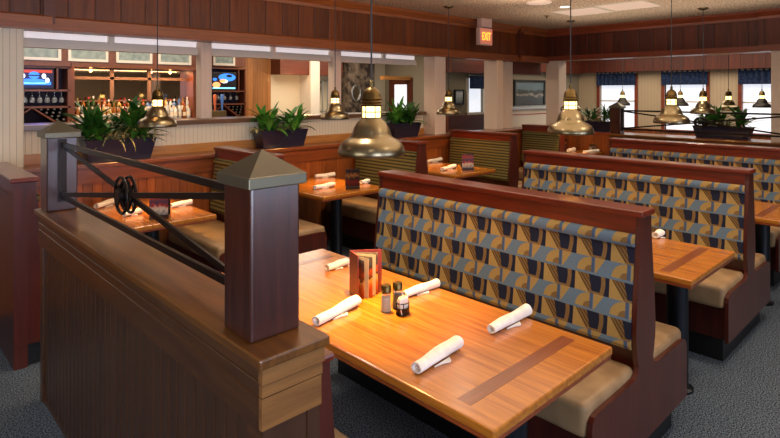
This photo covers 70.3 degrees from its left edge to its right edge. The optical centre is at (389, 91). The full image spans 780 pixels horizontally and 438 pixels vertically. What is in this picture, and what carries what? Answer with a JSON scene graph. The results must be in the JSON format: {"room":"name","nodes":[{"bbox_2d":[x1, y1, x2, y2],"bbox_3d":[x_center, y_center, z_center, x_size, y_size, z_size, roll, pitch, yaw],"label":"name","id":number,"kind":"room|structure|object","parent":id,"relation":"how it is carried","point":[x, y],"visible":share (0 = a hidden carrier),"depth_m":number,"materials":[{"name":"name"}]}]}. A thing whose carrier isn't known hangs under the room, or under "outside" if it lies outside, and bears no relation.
{"room":"restaurant","nodes":[
{"label":"restaurant","id":0,"kind":"room"},
{"bbox_2d":[0,28,23,167],"bbox_3d":[-4.458,0.050,3.181,3.950,1.110,0.240,0,0,-44],"label":"wall panel","id":1,"kind":"object","parent":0,"point":[11,40],"visible":1,"depth_m":4.41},
{"bbox_2d":[0,0,54,31],"bbox_3d":[-4.326,-0.800,3.180,4.140,0.590,0.425,0,0,-44],"label":"trim","id":2,"kind":"structure","parent":0,"point":[28,15],"depth_m":4.38,"materials":[{"name":"brown wood"}]},
{"bbox_2d":[24,111,425,164],"bbox_3d":[-2.812,1.001,4.997,8.840,1.448,0.390,0,0,-44],"label":"wall","id":3,"kind":"structure","parent":0,"point":[190,134],"depth_m":5.74,"materials":[{"name":"beige wood"}]},
{"bbox_2d":[196,42,211,118],"bbox_3d":[-1.948,-0.119,5.801,0.120,0.792,0.120,0,0,-44],"label":"column","id":4,"kind":"structure","parent":3,"relation":"on","point":[204,57],"depth_m":5.76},
{"bbox_2d":[24,31,416,65],"bbox_3d":[-1.469,-0.605,6.342,5.040,0.440,0.100,0,0,-44],"label":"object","id":5,"kind":"structure","parent":3,"relation":"attached to","point":[47,40],"depth_m":5.67,"materials":[{"name":"beige paint"}]},
{"bbox_2d":[328,51,340,105],"bbox_3d":[-0.698,-0.119,6.997,0.120,0.792,0.120,0,0,-44],"label":"trim","id":6,"kind":"structure","parent":3,"relation":"on","point":[331,64],"depth_m":6.96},
{"bbox_2d":[46,0,485,59],"bbox_3d":[-0.704,-0.800,6.613,5.880,0.590,0.265,0,0,-44],"label":"soffit","id":7,"kind":"structure","parent":0,"point":[298,24],"depth_m":6.07,"materials":[{"name":"wood"}]},
{"bbox_2d":[20,127,521,244],"bbox_3d":[-1.538,1.165,5.806,11.800,1.120,0.320,0,0,-44],"label":"wall","id":8,"kind":"structure","parent":0,"point":[319,157],"depth_m":5.38,"materials":[{"name":"brown wood"}]},
{"bbox_2d":[60,95,171,162],"bbox_3d":[-2.352,0.315,4.901,0.931,0.579,0.394,0,0,-44],"label":"planter box","id":9,"kind":"object","parent":8,"relation":"on","point":[124,138],"visible":0.9,"depth_m":4.89,"materials":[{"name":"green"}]},
{"bbox_2d":[245,101,315,148],"bbox_3d":[-1.153,0.348,6.072,0.875,0.514,0.358,0,0,-44],"label":"planter box","id":10,"kind":"object","parent":8,"relation":"on","point":[273,136],"visible":1,"depth_m":6.04,"materials":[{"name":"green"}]},
{"bbox_2d":[381,96,428,137],"bbox_3d":[0.201,0.324,7.351,0.840,0.561,0.387,0,0,-44],"label":"planter box","id":11,"kind":"object","parent":8,"relation":"on","point":[402,125],"visible":0.99,"depth_m":7.39,"materials":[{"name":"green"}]},
{"bbox_2d":[424,56,445,134],"bbox_3d":[0.643,0.050,7.960,0.230,1.110,0.220,0,0,-44],"label":"column","id":12,"kind":"structure","parent":8,"relation":"on","point":[434,66],"depth_m":7.88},
{"bbox_2d":[484,60,502,129],"bbox_3d":[1.678,0.050,8.976,0.170,1.110,0.260,0,0,-44],"label":"column","id":13,"kind":"structure","parent":8,"relation":"on","point":[493,70],"depth_m":8.90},
{"bbox_2d":[503,62,512,128],"bbox_3d":[1.922,0.050,9.307,0.200,1.110,0.200,0,0,-44],"label":"column","id":14,"kind":"structure","parent":8,"relation":"on","point":[507,66],"depth_m":9.20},
{"bbox_2d":[220,58,384,115],"bbox_3d":[-1.998,0.315,11.715,5.300,2.820,0.100,0,0,-44],"label":"wall","id":15,"kind":"structure","parent":0,"point":[285,89],"depth_m":11.31,"materials":[{"name":"beige"}]},
{"bbox_2d":[212,56,245,67],"bbox_3d":[-3.197,-0.645,10.234,1.020,0.360,0.365,0,0,-44],"label":"upper cabinet","id":16,"kind":"object","parent":15,"relation":"attached to","point":[225,62],"visible":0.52,"depth_m":10.22,"materials":[{"name":"brown wood"}]},
{"bbox_2d":[271,59,342,75],"bbox_3d":[-1.727,-0.725,11.663,1.580,0.740,0.350,0,0,-44],"label":"trim","id":17,"kind":"structure","parent":15,"relation":"attached to","point":[278,67],"depth_m":11.24,"materials":[{"name":"brown wood"}]},
{"bbox_2d":[300,61,319,113],"bbox_3d":[-1.692,0.315,11.663,0.230,2.820,0.400,0,0,-44],"label":"trim","id":18,"kind":"structure","parent":15,"relation":"attached to","point":[309,84],"depth_m":11.54,"materials":[{"name":"beige paint"}]},
{"bbox_2d":[341,63,374,112],"bbox_3d":[-0.770,0.315,12.543,0.780,2.820,0.400,0,0,-44],"label":"wall","id":19,"kind":"structure","parent":0,"point":[359,74],"depth_m":12.27,"materials":[{"name":"stone"}]},
{"bbox_2d":[351,85,360,101],"bbox_3d":[-0.755,0.025,12.267,0.280,0.380,0.040,0,0,-44],"label":"oval mirror","id":20,"kind":"object","parent":19,"relation":"attached to","point":[355,91],"visible":1,"depth_m":12.26,"materials":[{"name":"silver metal"}]},
{"bbox_2d":[0,240,779,437],"bbox_3d":[1.298,1.775,5.806,16.100,0.100,13.200,0,0,-44],"label":"floor","id":21,"kind":"structure","parent":0,"point":[737,396],"depth_m":3.08,"materials":[{"name":"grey carpet"}]},
{"bbox_2d":[0,162,39,370],"bbox_3d":[-2.460,1.129,3.972,0.608,1.192,1.046,0,0,-44],"label":"partition wall","id":22,"kind":"structure","parent":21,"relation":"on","point":[19,230],"depth_m":3.47,"materials":[{"name":"brown wood"}]},
{"bbox_2d":[89,199,215,241],"bbox_3d":[-2.006,1.345,4.473,0.780,0.760,1.040,0,0,-44],"label":"dining table","id":23,"kind":"object","parent":21,"relation":"on","point":[187,215],"visible":0.3,"depth_m":4.28,"materials":[{"name":"brown wood"}]},
{"bbox_2d":[149,198,170,218],"bbox_3d":[-1.759,0.864,4.239,0.142,0.200,0.070,0,0,-9],"label":"menu","id":24,"kind":"object","parent":23,"relation":"on","point":[162,207],"visible":0.64,"depth_m":4.21,"materials":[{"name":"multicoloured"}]},
{"bbox_2d":[34,120,329,437],"bbox_3d":[-1.081,0.942,2.302,0.214,1.566,2.439,0,0,-44],"label":"wall","id":25,"kind":"structure","parent":21,"relation":"on","point":[140,337],"depth_m":1.85,"materials":[{"name":"brown wood"}]},
{"bbox_2d":[167,146,326,272],"bbox_3d":[-1.308,1.129,5.073,1.060,1.192,1.046,0,0,-44],"label":"bench","id":26,"kind":"object","parent":21,"relation":"on","point":[210,235],"visible":0.34,"depth_m":4.98,"materials":[{"name":"brown wood"}]},
{"bbox_2d":[169,220,224,258],"bbox_3d":[-1.524,1.299,4.872,0.470,0.142,0.984,0,0,-44],"label":"seat cushion","id":27,"kind":"object","parent":26,"relation":"on","point":[210,235],"depth_m":4.81,"materials":[{"name":"beige leather"}]},
{"bbox_2d":[299,219,324,235],"bbox_3d":[-1.097,1.299,5.280,0.470,0.142,0.984,0,0,-44],"label":"seat cushion","id":28,"kind":"object","parent":26,"relation":"on","point":[306,228],"depth_m":5.02,"materials":[{"name":"beige leather"}]},
{"bbox_2d":[320,348,347,437],"bbox_3d":[-0.593,1.226,2.174,0.389,0.998,1.516,0,0,-44],"label":"bench","id":29,"kind":"object","parent":21,"relation":"on","point":[327,430],"visible":0.16,"depth_m":1.54,"materials":[{"name":"brown wood"}]},
{"bbox_2d":[334,428,347,437],"bbox_3d":[-0.567,1.299,2.204,0.310,0.142,1.454,0,0,-44],"label":"seat cushion","id":30,"kind":"object","parent":29,"relation":"on","point":[338,434],"depth_m":1.99,"materials":[{"name":"beige leather"}]},
{"bbox_2d":[299,177,378,254],"bbox_3d":[-0.691,1.345,5.731,0.780,0.760,1.040,0,0,-44],"label":"dining table","id":31,"kind":"object","parent":21,"relation":"on","point":[335,194],"visible":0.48,"depth_m":5.52,"materials":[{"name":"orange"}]},
{"bbox_2d":[345,169,359,189],"bbox_3d":[-0.372,0.864,5.506,0.142,0.200,0.070,0,0,-9],"label":"menu","id":32,"kind":"object","parent":31,"relation":"on","point":[352,181],"visible":1,"depth_m":5.48,"materials":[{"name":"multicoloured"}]},
{"bbox_2d":[325,139,427,249],"bbox_3d":[-0.006,1.129,6.317,1.060,1.192,1.046,0,0,-44],"label":"bench","id":33,"kind":"object","parent":21,"relation":"on","point":[359,213],"visible":0.26,"depth_m":6.04,"materials":[{"name":"brown wood"}]},
{"bbox_2d":[327,196,377,223],"bbox_3d":[-0.222,1.299,6.116,0.470,0.142,0.984,0,0,-44],"label":"seat cushion","id":34,"kind":"object","parent":33,"relation":"on","point":[362,209],"depth_m":6.01,"materials":[{"name":"beige leather"}]},
{"bbox_2d":[223,249,611,437],"bbox_3d":[-0.061,1.345,2.500,0.760,0.761,1.830,0,0,-44],"label":"dining table","id":35,"kind":"object","parent":21,"relation":"on","point":[492,385],"visible":0.58,"depth_m":2.06,"materials":[{"name":"brown wood"}]},
{"bbox_2d":[312,295,361,325],"bbox_3d":[-0.220,0.940,2.390,0.067,0.046,0.274,0,0,35],"label":"roll","id":36,"kind":"object","parent":35,"relation":"on","point":[349,303],"visible":1,"depth_m":2.38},
{"bbox_2d":[325,258,348,270],"bbox_3d":[-0.284,0.943,3.030,0.060,0.041,0.144,0,0,44],"label":"roll","id":37,"kind":"object","parent":35,"relation":"on","point":[345,261],"visible":1,"depth_m":3.02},
{"bbox_2d":[349,249,381,298],"bbox_3d":[-0.110,0.860,2.610,0.155,0.208,0.100,0,0,-8],"label":"menu","id":38,"kind":"object","parent":35,"relation":"on","point":[365,266],"visible":0.96,"depth_m":2.60,"materials":[{"name":"red paper"}]},
{"bbox_2d":[381,283,390,312],"bbox_3d":[-0.018,0.905,2.439,0.046,0.118,0.046,0,0,-44],"label":"shaker","id":39,"kind":"object","parent":35,"relation":"on","point":[385,288],"visible":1,"depth_m":2.42,"materials":[{"name":"clear glass"}]},
{"bbox_2d":[392,281,401,309],"bbox_3d":[0.034,0.905,2.473,0.046,0.118,0.046,0,0,-44],"label":"shaker","id":40,"kind":"object","parent":35,"relation":"on","point":[397,285],"visible":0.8,"depth_m":2.46,"materials":[{"name":"clear glass"}]},
{"bbox_2d":[396,296,408,315],"bbox_3d":[0.054,0.926,2.406,0.065,0.073,0.056,0,0,-44],"label":"caddy","id":41,"kind":"object","parent":35,"relation":"on","point":[402,304],"visible":1,"depth_m":2.39,"materials":[{"name":"glass"}]},
{"bbox_2d":[402,278,439,296],"bbox_3d":[0.153,0.943,2.661,0.222,0.043,0.063,0,0,-41],"label":"roll","id":42,"kind":"object","parent":35,"relation":"on","point":[434,283],"visible":0.94,"depth_m":2.65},
{"bbox_2d":[411,335,463,373],"bbox_3d":[0.179,0.941,1.984,0.071,0.046,0.255,0,0,41],"label":"roll","id":43,"kind":"object","parent":35,"relation":"on","point":[454,343],"visible":1,"depth_m":1.97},
{"bbox_2d":[487,303,531,333],"bbox_3d":[0.502,0.939,2.296,0.267,0.049,0.070,0,0,-45],"label":"roll","id":44,"kind":"object","parent":35,"relation":"on","point":[525,310],"visible":1,"depth_m":2.28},
{"bbox_2d":[427,162,495,179],"bbox_3d":[0.683,1.345,7.043,0.780,0.760,1.040,0,0,-44],"label":"dining table","id":45,"kind":"object","parent":21,"relation":"on","point":[433,167],"visible":0.47,"depth_m":6.73,"materials":[{"name":"brown"}]},
{"bbox_2d":[461,154,473,169],"bbox_3d":[0.959,0.864,6.847,0.152,0.200,0.070,0,0,-9],"label":"menu","id":46,"kind":"object","parent":45,"relation":"on","point":[467,163],"visible":1,"depth_m":6.82,"materials":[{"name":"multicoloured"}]},
{"bbox_2d":[448,129,521,187],"bbox_3d":[1.252,1.129,7.519,1.060,1.192,1.046,0,0,-44],"label":"bench","id":47,"kind":"object","parent":21,"relation":"on","point":[498,151],"visible":0.32,"depth_m":7.33,"materials":[{"name":"brown wood"}]},
{"bbox_2d":[338,170,686,437],"bbox_3d":[0.569,1.129,3.132,1.060,1.192,1.741,0,0,-44],"label":"bench","id":48,"kind":"object","parent":21,"relation":"on","point":[583,267],"visible":0.73,"depth_m":2.75,"materials":[{"name":"fabric"}]},
{"bbox_2d":[536,359,632,437],"bbox_3d":[0.352,1.299,2.931,0.470,0.142,1.679,0,0,-44],"label":"seat cushion","id":49,"kind":"object","parent":48,"relation":"on","point":[575,410],"depth_m":2.26,"materials":[{"name":"beige leather"}]},
{"bbox_2d":[653,321,680,357],"bbox_3d":[0.779,1.299,3.339,0.470,0.142,1.679,0,0,-44],"label":"seat cushion","id":50,"kind":"object","parent":48,"relation":"on","point":[667,337],"depth_m":2.79,"materials":[{"name":"beige leather"}]},
{"bbox_2d":[513,105,545,126],"bbox_3d":[2.648,1.000,10.762,2.000,1.450,0.500,0,0,-44],"label":"wall","id":51,"kind":"structure","parent":21,"relation":"on","point":[532,114],"depth_m":10.48,"materials":[{"name":"beige paint"}]},
{"bbox_2d":[513,105,545,109],"bbox_3d":[2.648,0.300,10.762,2.000,0.050,0.500,0,0,-44],"label":"countertop","id":52,"kind":"structure","parent":51,"relation":"on","point":[531,106],"depth_m":10.51,"materials":[{"name":"grey laminate"}]},
{"bbox_2d":[519,124,564,180],"bbox_3d":[2.305,1.129,8.768,0.608,1.192,0.716,0,0,-44],"label":"bench","id":53,"kind":"object","parent":21,"relation":"on","point":[534,136],"visible":0.26,"depth_m":8.88,"materials":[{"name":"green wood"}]},
{"bbox_2d":[522,149,769,360],"bbox_3d":[1.880,1.129,4.459,1.060,1.192,1.793,0,0,-44],"label":"bench","id":54,"kind":"object","parent":21,"relation":"on","point":[707,205],"visible":0.56,"depth_m":3.96,"materials":[{"name":"fabric"}]},
{"bbox_2d":[654,268,743,307],"bbox_3d":[1.664,1.299,4.258,0.470,0.142,1.729,0,0,-44],"label":"seat cushion","id":55,"kind":"object","parent":54,"relation":"on","point":[715,291],"depth_m":3.59,"materials":[{"name":"beige leather"}]},
{"bbox_2d":[755,253,765,267],"bbox_3d":[2.091,1.299,4.666,0.470,0.142,1.729,0,0,-44],"label":"seat cushion","id":56,"kind":"object","parent":54,"relation":"on","point":[760,260],"depth_m":4.10,"materials":[{"name":"beige leather"}]},
{"bbox_2d":[652,237,734,394],"bbox_3d":[1.185,1.345,3.754,0.760,0.761,1.830,0,0,-44],"label":"dining table","id":57,"kind":"object","parent":21,"relation":"on","point":[681,266],"visible":0.32,"depth_m":3.19,"materials":[{"name":"brown wood"}]},
{"bbox_2d":[609,102,779,147],"bbox_3d":[4.430,0.942,7.810,0.214,1.566,2.683,0,0,-44],"label":"railing","id":58,"kind":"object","parent":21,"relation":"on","point":[617,128],"depth_m":7.89,"materials":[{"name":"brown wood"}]},
{"bbox_2d":[609,138,779,285],"bbox_3d":[3.174,1.129,5.812,1.060,1.192,1.741,0,0,-44],"label":"bench","id":59,"kind":"object","parent":21,"relation":"on","point":[766,160],"visible":0.3,"depth_m":5.49,"materials":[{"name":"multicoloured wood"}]},
{"bbox_2d":[770,226,779,246],"bbox_3d":[2.958,1.299,5.611,0.470,0.142,1.679,0,0,-44],"label":"seat cushion","id":60,"kind":"object","parent":59,"relation":"on","point":[774,231],"depth_m":4.86,"materials":[{"name":"beige leather"}]},
{"bbox_2d":[754,201,779,305],"bbox_3d":[2.558,1.345,5.066,0.760,0.761,1.830,0,0,-44],"label":"dining table","id":61,"kind":"object","parent":21,"relation":"on","point":[767,215],"visible":0.2,"depth_m":4.50,"materials":[{"name":"brown wood"}]},
{"bbox_3d":[-4.368,1.075,7.334,3.820,1.300,0.400,0,0,-44],"label":"countertop","id":62,"kind":"structure","parent":21,"relation":"on","visible":0},
{"bbox_2d":[24,66,69,122],"bbox_3d":[-4.672,0.046,7.096,0.950,0.756,0.335,0,0,-44],"label":"wine rack cabinet","id":63,"kind":"object","parent":62,"relation":"on","point":[61,74],"visible":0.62,"depth_m":7.29,"materials":[{"name":"brown wood"}]},
{"bbox_2d":[24,68,53,88],"bbox_3d":[-4.548,-0.171,7.052,0.470,0.268,0.059,0,0,-44],"label":"television","id":64,"kind":"object","parent":63,"relation":"in","point":[34,78],"visible":0.68,"depth_m":7.08,"materials":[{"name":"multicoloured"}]},
{"bbox_2d":[70,67,195,121],"bbox_3d":[-3.708,0.045,8.048,1.740,0.760,0.300,0,0,-44],"label":"shelf","id":65,"kind":"object","parent":62,"relation":"on","point":[107,83],"visible":0.54,"depth_m":8.06,"materials":[{"name":"brown wood"}]},
{"bbox_3d":[-2.326,1.125,8.151,1.300,1.200,0.600,0,0,-44],"label":"countertop","id":66,"kind":"structure","parent":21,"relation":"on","visible":0},
{"bbox_2d":[212,94,225,116],"bbox_3d":[-2.502,0.278,7.915,0.300,0.495,0.120,0,0,-44],"label":"tower","id":67,"kind":"object","parent":66,"relation":"on","point":[215,113],"visible":0.61,"depth_m":7.91,"materials":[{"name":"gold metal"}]},
{"bbox_3d":[-3.195,1.112,10.232,1.020,1.226,0.350,0,0,-44],"label":"base cabinet","id":68,"kind":"object","parent":21,"relation":"on","visible":0},
{"bbox_2d":[212,67,245,116],"bbox_3d":[-3.204,0.025,10.242,1.020,0.944,0.335,0,0,-44],"label":"wine rack cabinet","id":69,"kind":"object","parent":68,"relation":"on","point":[240,72],"visible":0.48,"depth_m":10.46,"materials":[{"name":"brown wood"}]},
{"bbox_2d":[212,72,235,89],"bbox_3d":[-3.066,-0.197,10.198,0.500,0.330,0.058,0,0,-44],"label":"television","id":70,"kind":"object","parent":69,"relation":"in","point":[220,80],"visible":0.9,"depth_m":10.17,"materials":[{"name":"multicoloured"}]},
{"bbox_2d":[385,56,423,127],"bbox_3d":[0.538,0.315,12.825,0.100,2.820,1.800,0,0,-44],"label":"wall","id":71,"kind":"structure","parent":0,"point":[416,72],"depth_m":12.73,"materials":[{"name":"brown"}]},
{"bbox_2d":[389,78,412,110],"bbox_3d":[0.249,0.700,13.019,0.050,2.050,0.760,0,0,-44],"label":"door","id":72,"kind":"structure","parent":71,"relation":"in","point":[398,89],"depth_m":12.99,"materials":[{"name":"brown wood"}]},
{"bbox_2d":[446,72,483,115],"bbox_3d":[2.120,0.315,13.196,2.700,2.820,0.150,0,0,-44],"label":"wall","id":73,"kind":"structure","parent":0,"point":[457,81],"depth_m":12.57,"materials":[{"name":"brown"}]},
{"bbox_2d":[454,90,463,104],"bbox_3d":[1.564,0.115,12.526,0.330,0.340,0.040,0,0,-44],"label":"framed picture","id":74,"kind":"object","parent":73,"relation":"attached to","point":[458,94],"visible":0.94,"depth_m":12.51,"materials":[{"name":"black"}]},
{"bbox_2d":[446,114,483,131],"bbox_3d":[2.213,1.125,13.113,2.680,1.200,0.100,0,0,-44],"label":"trim","id":75,"kind":"structure","parent":73,"relation":"attached to","point":[463,122],"depth_m":12.57,"materials":[{"name":"brown wood"}]},
{"bbox_2d":[446,58,483,73],"bbox_3d":[2.248,-0.630,13.076,2.680,0.390,0.200,0,0,-44],"label":"trim","id":76,"kind":"structure","parent":73,"relation":"attached to","point":[455,65],"depth_m":12.40,"materials":[{"name":"brown wood"}]},
{"bbox_2d":[466,78,483,114],"bbox_3d":[1.992,0.105,12.997,0.720,0.860,0.160,0,0,-44],"label":"window","id":77,"kind":"structure","parent":73,"relation":"in","point":[473,96],"depth_m":13.03,"materials":[{"name":"glass"}]},
{"bbox_2d":[469,74,483,88],"bbox_3d":[2.092,-0.240,12.921,0.780,0.330,0.054,0,0,-44],"label":"window valance","id":78,"kind":"object","parent":73,"relation":"attached to","point":[476,81],"visible":0.66,"depth_m":12.81,"materials":[{"name":"blue fabric"}]},
{"bbox_2d":[482,22,520,61],"bbox_3d":[1.754,-0.800,8.983,0.950,0.590,0.235,0,0,-44],"label":"trim","id":79,"kind":"structure","parent":0,"point":[503,48],"depth_m":8.98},
{"bbox_2d":[516,26,548,63],"bbox_3d":[2.384,-0.800,9.613,0.870,0.590,0.395,0,0,-44],"label":"trim","id":80,"kind":"structure","parent":0,"point":[530,41],"depth_m":9.47,"materials":[{"name":"brown wood"}]},
{"bbox_2d":[513,62,540,74],"bbox_3d":[2.340,-0.405,9.651,0.880,0.200,0.120,0,0,-44],"label":"trim","id":81,"kind":"structure","parent":80,"relation":"attached to","point":[520,68],"depth_m":9.61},
{"bbox_2d":[513,73,578,105],"bbox_3d":[3.434,0.315,12.653,3.350,2.820,0.150,0,0,-44],"label":"wall","id":82,"kind":"structure","parent":0,"point":[574,77],"depth_m":13.32,"materials":[{"name":"brown"}]},
{"bbox_2d":[513,79,545,105],"bbox_3d":[3.076,0.030,12.174,1.230,0.590,0.040,0,0,-44],"label":"framed picture","id":83,"kind":"object","parent":82,"relation":"attached to","point":[525,92],"visible":0.89,"depth_m":12.15,"materials":[{"name":"black"}]},
{"bbox_2d":[541,61,581,73],"bbox_3d":[3.464,-0.605,12.441,3.100,0.340,0.200,0,0,-44],"label":"trim","id":84,"kind":"structure","parent":82,"relation":"attached to","point":[576,66],"depth_m":13.12,"materials":[{"name":"brown wood"}]},
{"bbox_2d":[546,61,565,124],"bbox_3d":[2.949,0.575,9.839,0.260,2.300,0.250,0,0,-44],"label":"column","id":85,"kind":"structure","parent":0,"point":[555,70],"depth_m":9.75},
{"bbox_2d":[349,0,779,29],"bbox_3d":[1.298,-1.145,5.806,16.100,0.100,13.200,0,0,-44],"label":"ceiling","id":86,"kind":"structure","parent":0,"point":[511,12],"depth_m":7.26,"materials":[{"name":"paint"}]},
{"bbox_2d":[137,0,176,127],"bbox_3d":[-1.906,-0.405,4.542,0.305,1.380,0.305,0,0,-2],"label":"pendant lamp","id":87,"kind":"object","parent":86,"relation":"hanging from","point":[157,116],"visible":1,"depth_m":4.48,"materials":[{"name":"gold"}]},
{"bbox_2d":[320,0,349,119],"bbox_3d":[-0.576,-0.405,5.813,0.305,1.380,0.305,0,0,-2],"label":"pendant lamp","id":88,"kind":"object","parent":86,"relation":"hanging from","point":[335,111],"visible":1,"depth_m":5.75,"materials":[{"name":"gold"}]},
{"bbox_2d":[338,0,404,158],"bbox_3d":[-0.084,-0.405,2.520,0.305,1.380,0.305,0,0,5],"label":"pendant lamp","id":89,"kind":"object","parent":86,"relation":"hanging from","point":[371,137],"visible":1,"depth_m":2.45,"materials":[{"name":"gold metal"}]},
{"bbox_2d":[437,6,460,114],"bbox_3d":[0.747,-0.405,7.077,0.305,1.380,0.305,0,0,5],"label":"pendant lamp","id":90,"kind":"object","parent":86,"relation":"hanging from","point":[448,107],"visible":1,"depth_m":7.03,"materials":[{"name":"gold"}]},
{"bbox_2d":[476,18,491,45],"bbox_3d":[1.403,-0.895,8.272,0.320,0.400,0.099,0,0,-44],"label":"exit sign","id":91,"kind":"object","parent":86,"relation":"hanging from","point":[483,31],"visible":1,"depth_m":8.21,"materials":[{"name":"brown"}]},
{"bbox_2d":[547,0,593,135],"bbox_3d":[1.231,-0.405,3.777,0.305,1.380,0.305,0,0,5],"label":"pendant lamp","id":92,"kind":"object","parent":86,"relation":"hanging from","point":[570,121],"visible":1,"depth_m":3.71,"materials":[{"name":"gold"}]},
{"bbox_2d":[552,6,614,15],"bbox_3d":[2.617,-1.089,7.509,0.600,0.012,0.600,0,0,-44],"label":"light panel","id":93,"kind":"object","parent":86,"relation":"attached to","point":[586,10],"visible":1,"depth_m":7.48,"materials":[{"name":"beige paint"}]},
{"bbox_2d":[557,8,609,15],"bbox_3d":[2.617,-1.091,7.509,0.560,0.007,0.560,0,0,-44],"label":"diffuser","id":94,"kind":"object","parent":93,"relation":"attached to","point":[578,11],"depth_m":7.48,"materials":[{"name":"beige"}]},
{"bbox_2d":[618,59,629,105],"bbox_3d":[4.897,-0.405,11.665,0.305,1.380,0.305,0,0,28],"label":"pendant lamp","id":95,"kind":"object","parent":86,"relation":"hanging from","point":[622,100],"visible":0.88,"depth_m":11.62,"materials":[{"name":"gold"}]},
{"bbox_2d":[595,0,661,10],"bbox_3d":[3.016,-1.089,7.005,0.600,0.012,0.600,0,0,-44],"label":"light panel","id":96,"kind":"object","parent":86,"relation":"attached to","point":[638,4],"visible":1,"depth_m":6.96,"materials":[{"name":"beige paint"}]},
{"bbox_2d":[653,0,689,123],"bbox_3d":[2.569,-0.405,5.056,0.305,1.380,0.305,0,0,-2],"label":"pendant lamp","id":97,"kind":"object","parent":86,"relation":"hanging from","point":[671,113],"visible":1,"depth_m":5.00,"materials":[{"name":"gold"}]},
{"bbox_2d":[677,56,688,105],"bbox_3d":[5.928,-0.405,11.310,0.305,1.380,0.305,0,0,-2],"label":"pendant lamp","id":98,"kind":"object","parent":86,"relation":"hanging from","point":[680,101],"visible":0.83,"depth_m":11.27,"materials":[{"name":"gold"}]},
{"bbox_2d":[690,7,716,113],"bbox_3d":[4.082,-0.405,7.221,0.305,1.380,0.305,0,0,5],"label":"pendant lamp","id":99,"kind":"object","parent":86,"relation":"hanging from","point":[703,106],"visible":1,"depth_m":7.18,"materials":[{"name":"gold"}]},
{"bbox_2d":[718,54,736,110],"bbox_3d":[5.178,-0.405,8.476,0.305,1.380,0.305,0,0,-2],"label":"pendant lamp","id":100,"kind":"object","parent":86,"relation":"hanging from","point":[728,101],"visible":0.79,"depth_m":8.43,"materials":[{"name":"gold"}]},
{"bbox_2d":[752,89,770,107],"bbox_3d":[6.793,-0.405,10.116,0.305,1.380,0.305,0,0,5],"label":"pendant lamp","id":101,"kind":"object","parent":86,"relation":"hanging from","point":[761,102],"visible":0.93,"depth_m":10.06,"materials":[{"name":"gold"}]},
{"bbox_2d":[546,11,766,60],"bbox_3d":[3.866,-0.820,8.847,0.385,0.550,3.550,0,0,-44],"label":"soffit","id":102,"kind":"structure","parent":0,"point":[738,32],"depth_m":8.41,"materials":[{"name":"wood"}]},
{"bbox_2d":[565,132,770,155],"bbox_3d":[4.061,1.190,8.563,0.295,1.070,3.130,0,0,-44],"label":"wall","id":103,"kind":"structure","parent":0,"point":[601,139],"depth_m":9.07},
{"bbox_2d":[579,103,609,131],"bbox_3d":[3.515,0.406,9.253,0.388,0.498,0.797,0,0,-44],"label":"planter box","id":104,"kind":"object","parent":103,"relation":"on","point":[603,125],"visible":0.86,"depth_m":9.12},
{"bbox_2d":[692,104,764,139],"bbox_3d":[4.807,0.406,7.886,1.048,0.499,0.397,0,0,44],"label":"planter box","id":105,"kind":"object","parent":103,"relation":"on","point":[710,117],"visible":0.67,"depth_m":7.78,"materials":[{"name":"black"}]},
{"bbox_2d":[771,50,779,141],"bbox_3d":[5.241,0.575,7.340,0.280,2.300,0.270,0,0,-44],"label":"column","id":106,"kind":"structure","parent":103,"relation":"attached to","point":[775,55],"depth_m":7.30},
{"bbox_2d":[579,69,770,139],"bbox_3d":[8.153,0.625,10.213,0.140,2.200,9.900,0,0,-44],"label":"wall","id":107,"kind":"structure","parent":0,"point":[649,82],"depth_m":12.48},
{"bbox_2d":[595,72,636,85],"bbox_3d":[5.295,-0.310,13.007,0.054,0.310,0.990,0,0,-44],"label":"window valance","id":108,"kind":"object","parent":107,"relation":"attached to","point":[607,78],"visible":0.9,"depth_m":13.00,"materials":[{"name":"blue fabric"}]},
{"bbox_2d":[597,72,637,128],"bbox_3d":[5.371,0.200,13.080,0.160,1.330,0.970,0,0,-44],"label":"window","id":109,"kind":"structure","parent":107,"relation":"in","point":[610,94],"depth_m":13.00,"materials":[{"name":"white"}]},
{"bbox_2d":[582,52,770,72],"bbox_3d":[8.070,-0.780,10.133,0.370,0.630,9.900,0,0,-44],"label":"trim","id":110,"kind":"structure","parent":107,"relation":"attached to","point":[752,60],"depth_m":11.79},
{"bbox_2d":[660,70,708,84],"bbox_3d":[6.324,-0.310,11.930,0.054,0.310,0.990,0,0,-44],"label":"window valance","id":111,"kind":"object","parent":107,"relation":"attached to","point":[688,77],"visible":0.86,"depth_m":11.91,"materials":[{"name":"blue fabric"}]},
{"bbox_2d":[661,70,709,130],"bbox_3d":[6.400,0.200,12.003,0.160,1.330,0.970,0,0,-44],"label":"window","id":112,"kind":"structure","parent":107,"relation":"in","point":[690,92],"depth_m":12.01,"materials":[{"name":"white"}]},
{"bbox_2d":[736,68,770,83],"bbox_3d":[7.354,-0.310,10.853,0.054,0.310,0.990,0,0,-44],"label":"window valance","id":113,"kind":"object","parent":107,"relation":"attached to","point":[758,75],"visible":0.7,"depth_m":10.99,"materials":[{"name":"blue fabric"}]},
{"bbox_2d":[738,84,770,134],"bbox_3d":[7.430,0.200,10.926,0.160,1.330,0.970,0,0,-44],"label":"window","id":114,"kind":"structure","parent":107,"relation":"in","point":[748,94],"depth_m":11.11,"materials":[{"name":"white"}]},
{"bbox_2d":[758,8,779,51],"bbox_3d":[6.813,-0.820,5.647,0.385,0.550,5.150,0,0,-44],"label":"trim","id":115,"kind":"structure","parent":0,"point":[769,19],"depth_m":7.33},
{"bbox_3d":[-5.598,0.315,6.581,7.000,2.820,0.150,0,0,-44],"label":"wall","id":116,"kind":"structure","parent":0,"visible":0},
{"bbox_2d":[24,48,195,70],"bbox_3d":[-4.018,-0.545,7.692,2.820,0.420,0.425,0,0,-44],"label":"upper cabinet","id":117,"kind":"object","parent":116,"relation":"attached to","point":[32,56],"visible":0.43,"depth_m":7.57,"materials":[{"name":"brown wood"}]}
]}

